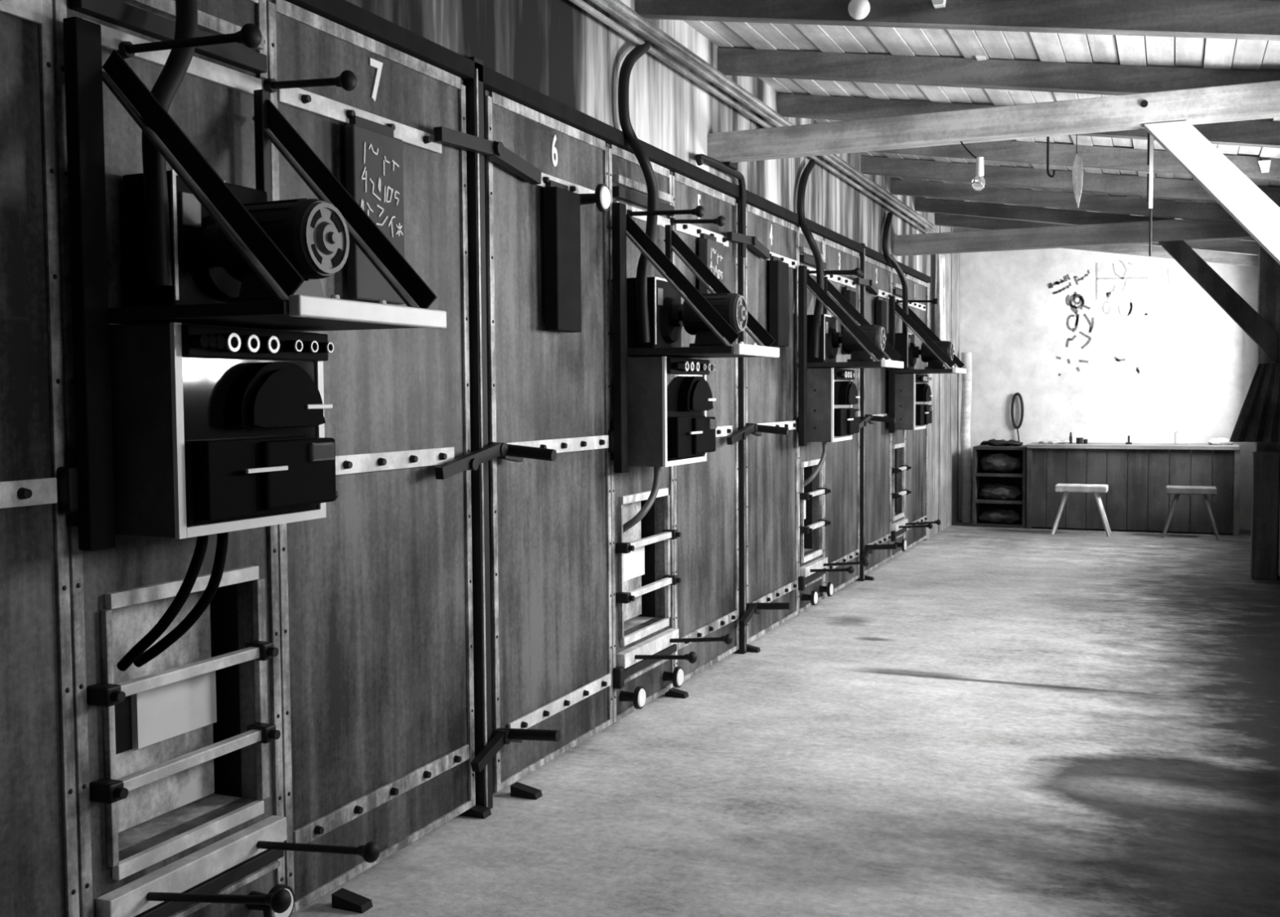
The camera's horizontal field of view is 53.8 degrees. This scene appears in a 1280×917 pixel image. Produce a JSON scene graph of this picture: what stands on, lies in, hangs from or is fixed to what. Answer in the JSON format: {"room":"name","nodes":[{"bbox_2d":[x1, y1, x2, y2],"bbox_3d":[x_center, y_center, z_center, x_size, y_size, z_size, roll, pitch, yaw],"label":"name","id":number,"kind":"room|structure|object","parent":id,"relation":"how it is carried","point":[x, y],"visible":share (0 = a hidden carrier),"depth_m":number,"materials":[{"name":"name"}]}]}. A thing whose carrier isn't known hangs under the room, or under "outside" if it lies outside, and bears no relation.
{"room":"industrial workshop","nodes":[
{"label":"industrial workshop","id":0,"kind":"room"},
{"bbox_2d":[345,0,928,275],"bbox_3d":[-0.164,-1.819,5.924,0.500,0.775,14.150,1,3,23],"label":"wall","id":1,"kind":"structure","parent":0,"point":[557,49],"depth_m":5.67,"materials":[{"name":"paint"}]},
{"bbox_2d":[284,0,930,283],"bbox_3d":[0.554,-1.460,7.026,0.095,0.058,11.500,1,3,23],"label":"trim","id":2,"kind":"structure","parent":1,"relation":"attached to","point":[344,13],"depth_m":4.66,"materials":[{"name":"metal"}]},
{"bbox_2d":[694,153,746,257],"bbox_3d":[0.431,-1.322,6.567,0.070,0.480,0.731,1,3,23],"label":"bar","id":3,"kind":"object","parent":2,"relation":"on","point":[731,168],"visible":0.98,"depth_m":6.83,"materials":[{"name":"black metal"}]},
{"bbox_2d":[568,0,930,233],"bbox_3d":[0.968,-1.929,7.804,0.028,0.048,9.500,1,3,23],"label":"pipe","id":4,"kind":"object","parent":1,"relation":"attached to","point":[580,3],"visible":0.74,"depth_m":6.23,"materials":[{"name":"metal"}]},
{"bbox_2d":[589,0,934,232],"bbox_3d":[0.981,-1.974,7.796,0.034,0.054,9.500,1,3,23],"label":"pipe","id":5,"kind":"object","parent":1,"relation":"attached to","point":[602,4],"visible":0.85,"depth_m":6.34,"materials":[{"name":"metal"}]},
{"bbox_2d":[604,0,933,227],"bbox_3d":[0.967,-2.024,7.800,0.040,0.060,9.500,1,3,23],"label":"pipe","id":6,"kind":"object","parent":1,"relation":"attached to","point":[619,5],"visible":0.67,"depth_m":6.51,"materials":[{"name":"metal"}]},
{"bbox_2d":[289,520,1279,916],"bbox_3d":[1.730,1.195,6.397,3.900,0.150,16.600,1,3,23],"label":"floor","id":7,"kind":"structure","parent":0,"point":[995,722],"depth_m":4.89,"materials":[{"name":"concrete"}]},
{"bbox_2d":[52,0,380,916],"bbox_3d":[-1.097,0.030,3.059,0.842,2.490,0.761,1,3,23],"label":"panel","id":8,"kind":"object","parent":7,"relation":"on","point":[179,775],"depth_m":3.09,"materials":[{"name":"wood"}]},
{"bbox_2d":[0,0,79,916],"bbox_3d":[-1.466,0.072,2.278,0.084,2.490,1.036,1,3,23],"label":"door","id":9,"kind":"structure","parent":8,"relation":"attached to","point":[39,867],"depth_m":2.67,"materials":[{"name":"grey wood"}]},
{"bbox_2d":[109,322,337,538],"bbox_3d":[-0.976,-0.073,3.003,0.297,0.470,0.517,1,3,23],"label":"electrical box","id":10,"kind":"object","parent":8,"relation":"attached to","point":[215,428],"visible":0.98,"depth_m":2.82,"materials":[{"name":"metal"}]},
{"bbox_2d":[116,534,208,671],"bbox_3d":[-1.124,0.326,2.959,0.215,0.351,0.063,-1,3,-5],"label":"cable","id":11,"kind":"object","parent":10,"relation":"attached to","point":[200,549],"visible":0.81,"depth_m":2.95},
{"bbox_2d":[133,531,228,666],"bbox_3d":[-1.099,0.324,3.005,0.226,0.352,0.065,-1,3,-6],"label":"cable","id":12,"kind":"object","parent":10,"relation":"attached to","point":[208,594],"visible":0.9,"depth_m":3.00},
{"bbox_2d":[224,361,332,429],"bbox_3d":[-0.856,-0.151,3.006,0.072,0.156,0.307,1,3,23],"label":"switch","id":13,"kind":"object","parent":10,"relation":"attached to","point":[259,395],"depth_m":2.94,"materials":[{"name":"black plastic"}]},
{"bbox_2d":[62,16,446,551],"bbox_3d":[-0.866,-0.382,2.920,0.570,1.140,0.655,1,3,23],"label":"shelf","id":14,"kind":"object","parent":8,"relation":"attached to","point":[84,76],"visible":0.98,"depth_m":2.73,"materials":[{"name":"metal"}]},
{"bbox_2d":[142,0,197,286],"bbox_3d":[-1.067,-1.040,2.866,0.104,1.309,0.265,-1,3,-12],"label":"conduit","id":15,"kind":"object","parent":14,"relation":"attached to","point":[166,85],"visible":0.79,"depth_m":2.77,"materials":[{"name":"rubber"}]},
{"bbox_2d":[122,169,266,306],"bbox_3d":[-1.038,-0.500,3.005,0.175,0.310,0.330,1,3,23],"label":"housing","id":16,"kind":"object","parent":14,"relation":"on","point":[194,280],"visible":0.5,"depth_m":2.87,"materials":[{"name":"metal"}]},
{"bbox_2d":[200,197,349,302],"bbox_3d":[-0.824,-0.459,2.846,0.332,0.241,0.182,1,3,23],"label":"motor","id":17,"kind":"object","parent":14,"relation":"on","point":[312,233],"visible":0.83,"depth_m":2.78,"materials":[{"name":"paint"}]},
{"bbox_2d":[266,0,475,914],"bbox_3d":[-0.794,-0.012,3.869,0.084,2.490,1.011,1,3,23],"label":"door","id":18,"kind":"structure","parent":8,"relation":"attached to","point":[376,630],"depth_m":3.87,"materials":[{"name":"grey wood"}]},
{"bbox_2d":[344,115,404,304],"bbox_3d":[-0.784,-0.732,3.752,0.038,0.530,0.255,1,3,23],"label":"board","id":19,"kind":"object","parent":18,"relation":"hanging from","point":[374,157],"visible":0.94,"depth_m":3.71,"materials":[{"name":"grey stone"}]},
{"bbox_2d":[331,887,373,913],"bbox_3d":[-0.819,1.258,3.593,0.105,0.040,0.050,1,3,23],"label":"wedge","id":20,"kind":"object","parent":7,"relation":"on","point":[344,899],"visible":1,"depth_m":3.58,"materials":[{"name":"rubber"}]},
{"bbox_2d":[458,803,491,818],"bbox_3d":[-0.574,1.217,4.378,0.105,0.040,0.050,1,3,23],"label":"wedge","id":21,"kind":"object","parent":7,"relation":"on","point":[477,811],"visible":0.64,"depth_m":4.36,"materials":[{"name":"black metal"}]},
{"bbox_2d":[462,56,493,808],"bbox_3d":[-0.568,-0.066,4.409,0.100,2.600,0.130,1,3,23],"label":"post","id":22,"kind":"object","parent":7,"relation":"on","point":[473,86],"visible":0.41,"depth_m":4.35,"materials":[{"name":"metal"}]},
{"bbox_2d":[434,126,541,184],"bbox_3d":[-0.503,-1.047,4.358,0.068,0.093,0.705,1,3,23],"label":"clamp latch","id":23,"kind":"object","parent":22,"relation":"attached to","point":[495,150],"visible":1,"depth_m":4.32,"materials":[{"name":"black metal"}]},
{"bbox_2d":[434,441,556,479],"bbox_3d":[-0.461,0.001,4.274,0.232,0.108,0.567,1,3,23],"label":"clamp latch","id":24,"kind":"object","parent":22,"relation":"attached to","point":[516,453],"visible":1,"depth_m":4.33,"materials":[{"name":"black metal"}]},
{"bbox_2d":[471,727,560,772],"bbox_3d":[-0.412,1.001,4.399,0.251,0.117,0.343,1,3,23],"label":"clamp latch","id":25,"kind":"object","parent":22,"relation":"attached to","point":[500,737],"visible":1,"depth_m":4.39,"materials":[{"name":"black metal"}]},
{"bbox_2d":[510,781,542,799],"bbox_3d":[-0.412,1.206,4.581,0.105,0.040,0.050,1,3,23],"label":"wedge","id":26,"kind":"object","parent":7,"relation":"on","point":[517,789],"visible":1,"depth_m":4.57,"materials":[{"name":"rubber"}]},
{"bbox_2d":[605,142,733,723],"bbox_3d":[-0.001,-0.111,5.737,0.750,2.490,0.764,1,3,23],"label":"panel","id":27,"kind":"object","parent":7,"relation":"on","point":[644,580],"depth_m":5.78,"materials":[{"name":"wood"}]},
{"bbox_2d":[483,89,613,792],"bbox_3d":[-0.288,-0.068,4.920,0.197,2.490,1.020,1,3,23],"label":"door","id":28,"kind":"structure","parent":27,"relation":"attached to","point":[550,522],"depth_m":4.86,"materials":[{"name":"grey wood"}]},
{"bbox_2d":[542,179,581,332],"bbox_3d":[-0.299,-0.777,4.873,0.060,0.570,0.210,1,3,23],"label":"board","id":29,"kind":"object","parent":28,"relation":"hanging from","point":[562,206],"visible":1,"depth_m":4.80,"materials":[{"name":"black metal"}]},
{"bbox_2d":[626,355,716,466],"bbox_3d":[0.135,-0.212,5.629,0.297,0.470,0.517,1,3,23],"label":"control box","id":30,"kind":"object","parent":27,"relation":"attached to","point":[669,398],"visible":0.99,"depth_m":5.42,"materials":[{"name":"metal"}]},
{"bbox_2d":[622,466,661,532],"bbox_3d":[-0.014,0.189,5.558,0.229,0.354,0.104,-1,3,-9],"label":"cable","id":31,"kind":"object","parent":30,"relation":"attached to","point":[639,516],"visible":0.74,"depth_m":5.55,"materials":[{"name":"rubber"}]},
{"bbox_2d":[677,375,715,411],"bbox_3d":[0.255,-0.290,5.632,0.072,0.156,0.307,1,3,23],"label":"switch","id":32,"kind":"object","parent":30,"relation":"attached to","point":[694,392],"depth_m":5.55,"materials":[{"name":"black plastic"}]},
{"bbox_2d":[611,202,779,472],"bbox_3d":[0.244,-0.521,5.546,0.570,1.140,0.655,1,3,23],"label":"shelf","id":33,"kind":"object","parent":27,"relation":"attached to","point":[622,225],"visible":0.95,"depth_m":5.35,"materials":[{"name":"metal"}]},
{"bbox_2d":[617,40,658,342],"bbox_3d":[0.005,-1.169,5.492,0.124,1.334,0.241,1,3,23],"label":"conduit","id":34,"kind":"object","parent":33,"relation":"attached to","point":[638,51],"visible":0.96,"depth_m":5.42,"materials":[{"name":"rubber"}]},
{"bbox_2d":[626,276,682,348],"bbox_3d":[0.073,-0.639,5.631,0.175,0.310,0.330,1,3,23],"label":"housing","id":35,"kind":"object","parent":33,"relation":"on","point":[661,295],"visible":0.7,"depth_m":5.50,"materials":[{"name":"metal"}]},
{"bbox_2d":[670,292,747,346],"bbox_3d":[0.306,-0.601,5.519,0.332,0.241,0.182,1,3,23],"label":"motor","id":36,"kind":"object","parent":33,"relation":"on","point":[732,307],"visible":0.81,"depth_m":5.46,"materials":[{"name":"paint"}]},
{"bbox_2d":[670,171,738,682],"bbox_3d":[0.338,-0.154,6.545,0.084,2.490,0.975,1,3,23],"label":"door","id":37,"kind":"structure","parent":27,"relation":"attached to","point":[706,495],"depth_m":6.60,"materials":[{"name":"grey wood"}]},
{"bbox_2d":[698,232,724,293],"bbox_3d":[0.367,-0.896,6.455,0.054,0.490,0.250,1,3,23],"label":"board","id":38,"kind":"object","parent":37,"relation":"hanging from","point":[710,251],"visible":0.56,"depth_m":6.38,"materials":[{"name":"grey stone"}]},
{"bbox_2d":[733,185,746,653],"bbox_3d":[0.554,-0.206,7.062,0.100,2.600,0.117,1,3,23],"label":"post","id":39,"kind":"object","parent":7,"relation":"on","point":[742,482],"visible":0.34,"depth_m":7.01,"materials":[{"name":"metal"}]},
{"bbox_2d":[726,231,769,259],"bbox_3d":[0.616,-1.187,7.005,0.068,0.093,0.705,1,3,23],"label":"clamp latch","id":40,"kind":"object","parent":39,"relation":"attached to","point":[752,242],"visible":0.94,"depth_m":6.96,"materials":[{"name":"black metal"}]},
{"bbox_2d":[726,422,788,444],"bbox_3d":[0.658,-0.139,6.922,0.232,0.108,0.567,1,3,23],"label":"clamp latch","id":41,"kind":"object","parent":39,"relation":"attached to","point":[756,429],"visible":1,"depth_m":7.00,"materials":[{"name":"black metal"}]},
{"bbox_2d":[738,602,791,626],"bbox_3d":[0.707,0.861,7.046,0.251,0.117,0.343,1,3,23],"label":"clamp latch","id":42,"kind":"object","parent":39,"relation":"attached to","point":[752,608],"visible":1,"depth_m":7.04,"materials":[{"name":"black metal"}]},
{"bbox_2d":[796,226,868,613],"bbox_3d":[1.124,-0.252,8.396,0.750,2.490,0.677,1,3,23],"label":"panel","id":43,"kind":"object","parent":7,"relation":"on","point":[812,562],"depth_m":8.42,"materials":[{"name":"wood"}]},
{"bbox_2d":[746,204,798,644],"bbox_3d":[0.790,-0.211,7.614,0.084,2.490,1.074,1,3,23],"label":"door","id":44,"kind":"structure","parent":43,"relation":"attached to","point":[771,383],"depth_m":7.59,"materials":[{"name":"grey wood"}]},
{"bbox_2d":[768,255,788,346],"bbox_3d":[0.831,-0.939,7.545,0.060,0.530,0.220,1,3,23],"label":"board","id":45,"kind":"object","parent":44,"relation":"hanging from","point":[778,269],"visible":0.92,"depth_m":7.46,"materials":[{"name":"wood"}]},
{"bbox_2d":[807,368,860,441],"bbox_3d":[1.252,-0.352,8.273,0.297,0.470,0.520,1,3,23],"label":"control box","id":46,"kind":"object","parent":43,"relation":"attached to","point":[832,393],"visible":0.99,"depth_m":8.06,"materials":[{"name":"metal"}]},
{"bbox_2d":[803,441,826,486],"bbox_3d":[1.134,0.036,8.241,0.221,0.333,0.075,-2,3,-21],"label":"cable","id":47,"kind":"object","parent":46,"relation":"attached to","point":[821,461],"visible":0.88,"depth_m":8.25,"materials":[{"name":"rubber"}]},
{"bbox_2d":[838,380,860,404],"bbox_3d":[1.373,-0.430,8.277,0.072,0.156,0.307,1,3,23],"label":"switch","id":48,"kind":"object","parent":46,"relation":"attached to","point":[847,390],"depth_m":8.18,"materials":[{"name":"black plastic"}]},
{"bbox_2d":[822,237,860,598],"bbox_3d":[1.465,-0.295,9.211,0.084,2.490,1.076,1,3,23],"label":"door","id":49,"kind":"structure","parent":43,"relation":"attached to","point":[842,461],"depth_m":9.23,"materials":[{"name":"grey wood"}]},
{"bbox_2d":[843,285,856,354],"bbox_3d":[1.531,-1.007,9.213,0.050,0.490,0.200,1,3,23],"label":"board","id":50,"kind":"object","parent":49,"relation":"hanging from","point":[851,295],"visible":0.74,"depth_m":9.14,"materials":[{"name":"wood"}]},
{"bbox_2d":[797,265,903,445],"bbox_3d":[1.363,-0.661,8.191,0.570,1.140,0.655,1,3,23],"label":"shelf","id":51,"kind":"object","parent":43,"relation":"attached to","point":[829,291],"visible":0.92,"depth_m":8.00,"materials":[{"name":"metal"}]},
{"bbox_2d":[796,159,823,358],"bbox_3d":[1.098,-1.286,8.077,0.124,1.294,0.305,1,3,23],"label":"conduit","id":52,"kind":"object","parent":51,"relation":"attached to","point":[804,227],"visible":0.94,"depth_m":8.03,"materials":[{"name":"rubber"}]},
{"bbox_2d":[807,314,838,362],"bbox_3d":[1.191,-0.779,8.276,0.175,0.310,0.330,1,3,23],"label":"housing","id":53,"kind":"object","parent":51,"relation":"on","point":[828,353],"visible":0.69,"depth_m":8.14,"materials":[{"name":"metal"}]},
{"bbox_2d":[832,324,885,361],"bbox_3d":[1.424,-0.741,8.163,0.332,0.241,0.182,1,3,23],"label":"motor","id":54,"kind":"object","parent":51,"relation":"on","point":[876,333],"visible":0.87,"depth_m":8.10,"materials":[{"name":"paint"}]},
{"bbox_2d":[855,243,865,581],"bbox_3d":[1.698,-0.350,9.768,0.100,2.600,0.103,1,3,23],"label":"post","id":55,"kind":"object","parent":7,"relation":"on","point":[862,371],"visible":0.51,"depth_m":9.72,"materials":[{"name":"metal"}]},
{"bbox_2d":[855,277,878,294],"bbox_3d":[1.757,-1.330,9.705,0.068,0.093,0.705,1,3,23],"label":"clamp latch","id":56,"kind":"object","parent":55,"relation":"attached to","point":[869,283],"visible":1,"depth_m":9.66,"materials":[{"name":"black metal"}]},
{"bbox_2d":[859,413,895,428],"bbox_3d":[1.800,-0.282,9.621,0.232,0.108,0.567,1,3,23],"label":"clamp latch","id":57,"kind":"object","parent":55,"relation":"attached to","point":[870,419],"visible":0.94,"depth_m":9.71,"materials":[{"name":"black metal"}]},
{"bbox_2d":[861,543,897,560],"bbox_3d":[1.849,0.718,9.746,0.251,0.117,0.343,1,3,23],"label":"clamp latch","id":58,"kind":"object","parent":55,"relation":"attached to","point":[868,548],"visible":0.99,"depth_m":9.74,"materials":[{"name":"black metal"}]},
{"bbox_2d":[890,267,941,559],"bbox_3d":[2.246,-0.393,11.051,0.750,2.490,0.634,1,3,23],"label":"panel","id":59,"kind":"object","parent":7,"relation":"on","point":[899,524],"depth_m":11.05,"materials":[{"name":"wood"}]},
{"bbox_2d":[864,256,891,574],"bbox_3d":[1.926,-0.353,10.301,0.084,2.490,1.047,1,3,23],"label":"door","id":60,"kind":"structure","parent":59,"relation":"attached to","point":[877,442],"depth_m":10.32,"materials":[{"name":"grey wood"}]},
{"bbox_2d":[875,296,886,358],"bbox_3d":[1.951,-1.060,10.207,0.050,0.490,0.200,1,3,23],"label":"board","id":61,"kind":"object","parent":60,"relation":"hanging from","point":[881,305],"visible":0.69,"depth_m":10.12,"materials":[{"name":"wood"}]},
{"bbox_2d":[888,373,933,430],"bbox_3d":[2.326,-0.487,10.812,0.297,0.470,0.520,1,3,23],"label":"control box","id":62,"kind":"object","parent":59,"relation":"attached to","point":[912,391],"visible":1,"depth_m":10.60,"materials":[{"name":"metal"}]},
{"bbox_2d":[917,383,933,401],"bbox_3d":[2.447,-0.565,10.816,0.072,0.156,0.307,1,3,23],"label":"switch","id":63,"kind":"object","parent":62,"relation":"attached to","point":[924,393],"depth_m":10.71,"materials":[{"name":"black plastic"}]},
{"bbox_2d":[904,274,928,549],"bbox_3d":[2.586,-0.436,11.862,0.084,2.490,1.112,1,3,23],"label":"door","id":64,"kind":"structure","parent":59,"relation":"attached to","point":[916,441],"depth_m":11.92,"materials":[{"name":"grey wood"}]},
{"bbox_2d":[887,295,966,432],"bbox_3d":[2.436,-0.796,10.730,0.570,1.140,0.655,1,3,23],"label":"shelf","id":65,"kind":"object","parent":59,"relation":"attached to","point":[912,319],"visible":0.91,"depth_m":10.53,"materials":[{"name":"paint"}]},
{"bbox_2d":[894,332,916,369],"bbox_3d":[2.265,-0.914,10.815,0.175,0.310,0.330,1,3,23],"label":"housing","id":66,"kind":"object","parent":65,"relation":"on","point":[904,344],"visible":0.79,"depth_m":10.67,"materials":[{"name":"metal"}]},
{"bbox_2d":[881,212,908,333],"bbox_3d":[2.119,-1.404,10.511,0.077,1.268,0.546,1,3,32],"label":"conduit","id":67,"kind":"object","parent":66,"relation":"attached to","point":[889,216],"visible":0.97,"depth_m":10.48,"materials":[{"name":"rubber"}]},
{"bbox_2d":[913,340,954,368],"bbox_3d":[2.498,-0.875,10.703,0.332,0.241,0.182,1,3,23],"label":"motor","id":68,"kind":"object","parent":65,"relation":"on","point":[927,356],"visible":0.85,"depth_m":10.64,"materials":[{"name":"paint"}]},
{"bbox_2d":[960,351,972,522],"bbox_3d":[3.658,-0.232,14.143,0.136,1.907,0.136,1,3,23],"label":"pole","id":69,"kind":"object","parent":7,"relation":"on","point":[966,379],"visible":0.98,"depth_m":14.10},
{"bbox_2d":[972,444,1026,528],"bbox_3d":[3.970,0.297,13.833,0.550,0.870,0.550,1,3,23],"label":"shelf","id":70,"kind":"object","parent":7,"relation":"on","point":[982,477],"visible":0.7,"depth_m":13.72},
{"bbox_2d":[977,507,1022,524],"bbox_3d":[3.939,0.630,13.800,0.476,0.183,0.410,1,3,23],"label":"cloth bundle","id":71,"kind":"object","parent":70,"relation":"in","point":[1003,516],"visible":1,"depth_m":13.67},
{"bbox_2d":[978,453,1022,472],"bbox_3d":[3.942,0.052,13.769,0.432,0.231,0.442,-2,3,-22],"label":"cloth bundle","id":72,"kind":"object","parent":70,"relation":"in","point":[997,462],"visible":0.99,"depth_m":13.63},
{"bbox_2d":[978,483,1022,499],"bbox_3d":[3.933,0.373,13.786,0.468,0.195,0.413,1,3,23],"label":"cloth bundle","id":73,"kind":"object","parent":70,"relation":"in","point":[997,491],"visible":0.99,"depth_m":13.65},
{"bbox_2d":[981,439,1021,446],"bbox_3d":[3.950,-0.159,13.803,0.426,0.100,0.231,1,3,23],"label":"heap","id":74,"kind":"object","parent":70,"relation":"on","point":[1002,442],"visible":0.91,"depth_m":13.73,"materials":[{"name":"fabric"}]},
{"bbox_2d":[1050,483,1111,536],"bbox_3d":[4.521,0.523,12.921,0.569,0.510,0.329,1,3,23],"label":"stool","id":75,"kind":"object","parent":7,"relation":"on","point":[1066,488],"visible":1,"depth_m":12.83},
{"bbox_2d":[1026,442,1239,535],"bbox_3d":[5.179,0.299,13.316,2.050,0.900,0.640,1,3,23],"label":"workbench","id":76,"kind":"object","parent":7,"relation":"on","point":[1043,502],"visible":0.91,"depth_m":13.04,"materials":[{"name":"wood"}]},
{"bbox_2d":[1161,484,1219,539],"bbox_3d":[5.481,0.535,12.559,0.529,0.510,0.329,1,3,23],"label":"stool","id":77,"kind":"object","parent":7,"relation":"on","point":[1204,491],"visible":1,"depth_m":12.45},
{"bbox_2d":[1249,451,1279,580],"bbox_3d":[4.830,0.439,9.754,0.180,0.980,0.180,1,3,23],"label":"locker","id":78,"kind":"object","parent":7,"relation":"on","point":[1265,464],"visible":1,"depth_m":9.67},
{"bbox_2d":[1255,244,1279,577],"bbox_3d":[4.917,-0.398,9.868,0.170,2.640,0.160,1,3,23],"label":"post","id":79,"kind":"object","parent":7,"relation":"on","point":[1268,270],"visible":0.13,"depth_m":9.76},
{"bbox_2d":[893,218,1253,256],"bbox_3d":[3.589,-1.814,10.289,3.020,0.165,0.140,1,3,23],"label":"tie beam","id":80,"kind":"structure","parent":79,"relation":"on","point":[1187,230],"depth_m":10.27,"materials":[{"name":"wood"}]},
{"bbox_2d":[1158,240,1277,363],"bbox_3d":[4.526,-1.236,9.918,0.870,0.995,0.110,1,3,23],"label":"brace","id":81,"kind":"object","parent":79,"relation":"attached to","point":[1242,313],"visible":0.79,"depth_m":9.84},
{"bbox_2d":[1229,362,1279,442],"bbox_3d":[4.771,-0.433,9.721,0.405,0.607,0.229,1,3,23],"label":"coat","id":82,"kind":"object","parent":79,"relation":"hanging from","point":[1259,417],"visible":1,"depth_m":9.66,"materials":[{"name":"fabric"}]},
{"bbox_3d":[3.075,-0.177,5.500,0.160,2.660,0.150,1,3,23],"label":"post","id":83,"kind":"object","parent":7,"relation":"on","visible":0},
{"bbox_2d":[707,80,1279,162],"bbox_3d":[1.762,-1.590,5.970,3.020,0.135,0.150,1,3,23],"label":"tie beam","id":84,"kind":"structure","parent":83,"relation":"on","point":[1255,100],"depth_m":5.93,"materials":[{"name":"white wood"}]},
{"bbox_2d":[960,141,985,191],"bbox_3d":[1.596,-1.405,6.055,0.119,0.244,0.064,1,3,23],"label":"light bulb","id":85,"kind":"object","parent":84,"relation":"hanging from","point":[978,183],"visible":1,"depth_m":6.03,"materials":[{"name":"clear glass"}]},
{"bbox_2d":[1146,132,1153,256],"bbox_3d":[2.366,-1.231,5.854,0.026,0.580,0.012,1,3,23],"label":"hanging rod","id":86,"kind":"object","parent":84,"relation":"hanging from","point":[1150,139],"visible":0.85,"depth_m":5.85,"materials":[{"name":"white metal"}]},
{"bbox_2d":[1143,120,1279,264],"bbox_3d":[2.698,-1.007,5.594,0.870,0.995,0.110,1,3,23],"label":"brace","id":87,"kind":"object","parent":83,"relation":"attached to","point":[1248,205],"visible":1,"depth_m":5.58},
{"bbox_2d":[923,212,959,540],"bbox_3d":[3.175,-0.890,13.350,0.100,3.300,2.068,1,3,23],"label":"planks","id":88,"kind":"object","parent":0,"point":[943,433],"visible":0.44,"depth_m":13.40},
{"bbox_2d":[935,253,946,340],"bbox_3d":[3.005,-1.588,12.616,0.072,0.911,0.364,1,3,23],"label":"rag","id":89,"kind":"object","parent":88,"relation":"hanging from","point":[940,318],"visible":0.78,"depth_m":12.57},
{"bbox_2d":[684,0,1279,218],"bbox_3d":[1.708,-2.006,6.237,3.900,0.703,16.500,1,3,23],"label":"ceiling","id":90,"kind":"structure","parent":0,"point":[1125,50],"depth_m":6.11,"materials":[{"name":"wood"}]},
{"bbox_2d":[635,0,1279,40],"bbox_3d":[1.385,-1.793,5.070,3.020,0.583,0.080,1,3,23],"label":"rafter","id":91,"kind":"object","parent":90,"relation":"attached to","point":[1251,20],"visible":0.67,"depth_m":4.98,"materials":[{"name":"wood"}]},
{"bbox_2d":[848,0,870,19],"bbox_3d":[0.898,-1.874,5.173,0.089,0.145,0.089,1,3,23],"label":"ceiling lamp","id":92,"kind":"object","parent":91,"relation":"attached to","point":[857,9],"visible":1,"depth_m":5.14,"materials":[{"name":"glass"}]},
{"bbox_2d":[716,47,1279,95],"bbox_3d":[1.813,-1.846,6.082,3.020,0.583,0.080,1,3,23],"label":"rafter","id":93,"kind":"object","parent":90,"relation":"attached to","point":[1003,74],"visible":0.78,"depth_m":6.12,"materials":[{"name":"wood"}]},
{"bbox_2d":[777,93,1279,148],"bbox_3d":[2.241,-1.900,7.093,3.020,0.583,0.080,1,3,23],"label":"rafter","id":94,"kind":"object","parent":90,"relation":"attached to","point":[1255,133],"visible":0.33,"depth_m":7.31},
{"bbox_2d":[1071,133,1083,206],"bbox_3d":[2.433,-1.602,7.013,0.058,0.415,0.012,1,3,23],"label":"strip","id":95,"kind":"object","parent":94,"relation":"hanging from","point":[1077,169],"visible":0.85,"depth_m":7.01,"materials":[{"name":"grey metal"}]},
{"bbox_2d":[890,177,1238,223],"bbox_3d":[3.525,-2.061,10.129,3.020,0.583,0.080,1,3,23],"label":"rafter","id":96,"kind":"object","parent":90,"relation":"attached to","point":[1033,197],"visible":0.78,"depth_m":10.14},
{"bbox_2d":[860,155,1279,206],"bbox_3d":[3.097,-2.007,9.117,3.020,0.583,0.080,1,3,23],"label":"rafter","id":97,"kind":"object","parent":90,"relation":"attached to","point":[1188,189],"visible":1,"depth_m":9.16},
{"bbox_2d":[868,140,1279,181],"bbox_3d":[2.669,-1.953,8.105,3.020,0.583,0.080,1,3,23],"label":"rafter","id":98,"kind":"object","parent":90,"relation":"attached to","point":[1061,154],"visible":0.44,"depth_m":8.02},
{"bbox_2d":[915,196,1256,241],"bbox_3d":[3.953,-2.114,11.141,3.020,0.583,0.080,1,3,23],"label":"rafter","id":99,"kind":"object","parent":90,"relation":"attached to","point":[1034,214],"visible":0.57,"depth_m":11.32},
{"bbox_2d":[935,213,1258,255],"bbox_3d":[4.380,-2.168,12.153,3.020,0.583,0.080,1,3,23],"label":"rafter","id":100,"kind":"object","parent":90,"relation":"attached to","point":[1231,246],"visible":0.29,"depth_m":12.36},
{"bbox_2d":[952,226,1258,266],"bbox_3d":[4.808,-2.222,13.165,3.020,0.583,0.080,1,3,23],"label":"rafter","id":101,"kind":"object","parent":90,"relation":"attached to","point":[1245,260],"visible":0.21,"depth_m":12.90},
{"bbox_2d":[958,248,1257,529],"bbox_3d":[4.888,-0.976,13.833,3.920,3.400,0.150,1,3,23],"label":"wall","id":102,"kind":"structure","parent":0,"point":[1197,366],"depth_m":13.68,"materials":[{"name":"paint"}]},
{"bbox_2d":[1010,391,1023,440],"bbox_3d":[4.198,-0.454,14.039,0.141,0.566,0.060,1,3,23],"label":"strap","id":103,"kind":"object","parent":102,"relation":"hanging from","point":[1015,394],"visible":0.98,"depth_m":14.03,"materials":[{"name":"paint"}]},
{"bbox_2d":[1047,270,1089,294],"bbox_3d":[4.681,-1.924,13.788,0.443,0.253,0.003,1,3,23],"label":"sketch","id":104,"kind":"object","parent":102,"relation":"attached to","point":[1050,285],"depth_m":13.80,"materials":[{"name":"paint"}]},
{"bbox_2d":[1056,291,1093,376],"bbox_3d":[4.753,-1.362,13.787,0.389,0.921,0.003,1,3,23],"label":"sketch","id":105,"kind":"object","parent":102,"relation":"attached to","point":[1073,297],"visible":1,"depth_m":13.77,"materials":[{"name":"paint"}]},
{"bbox_2d":[1095,259,1169,322],"bbox_3d":[5.282,-1.797,13.540,0.739,0.684,0.003,1,3,23],"label":"sketch","id":106,"kind":"object","parent":102,"relation":"attached to","point":[1121,261],"visible":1,"depth_m":13.58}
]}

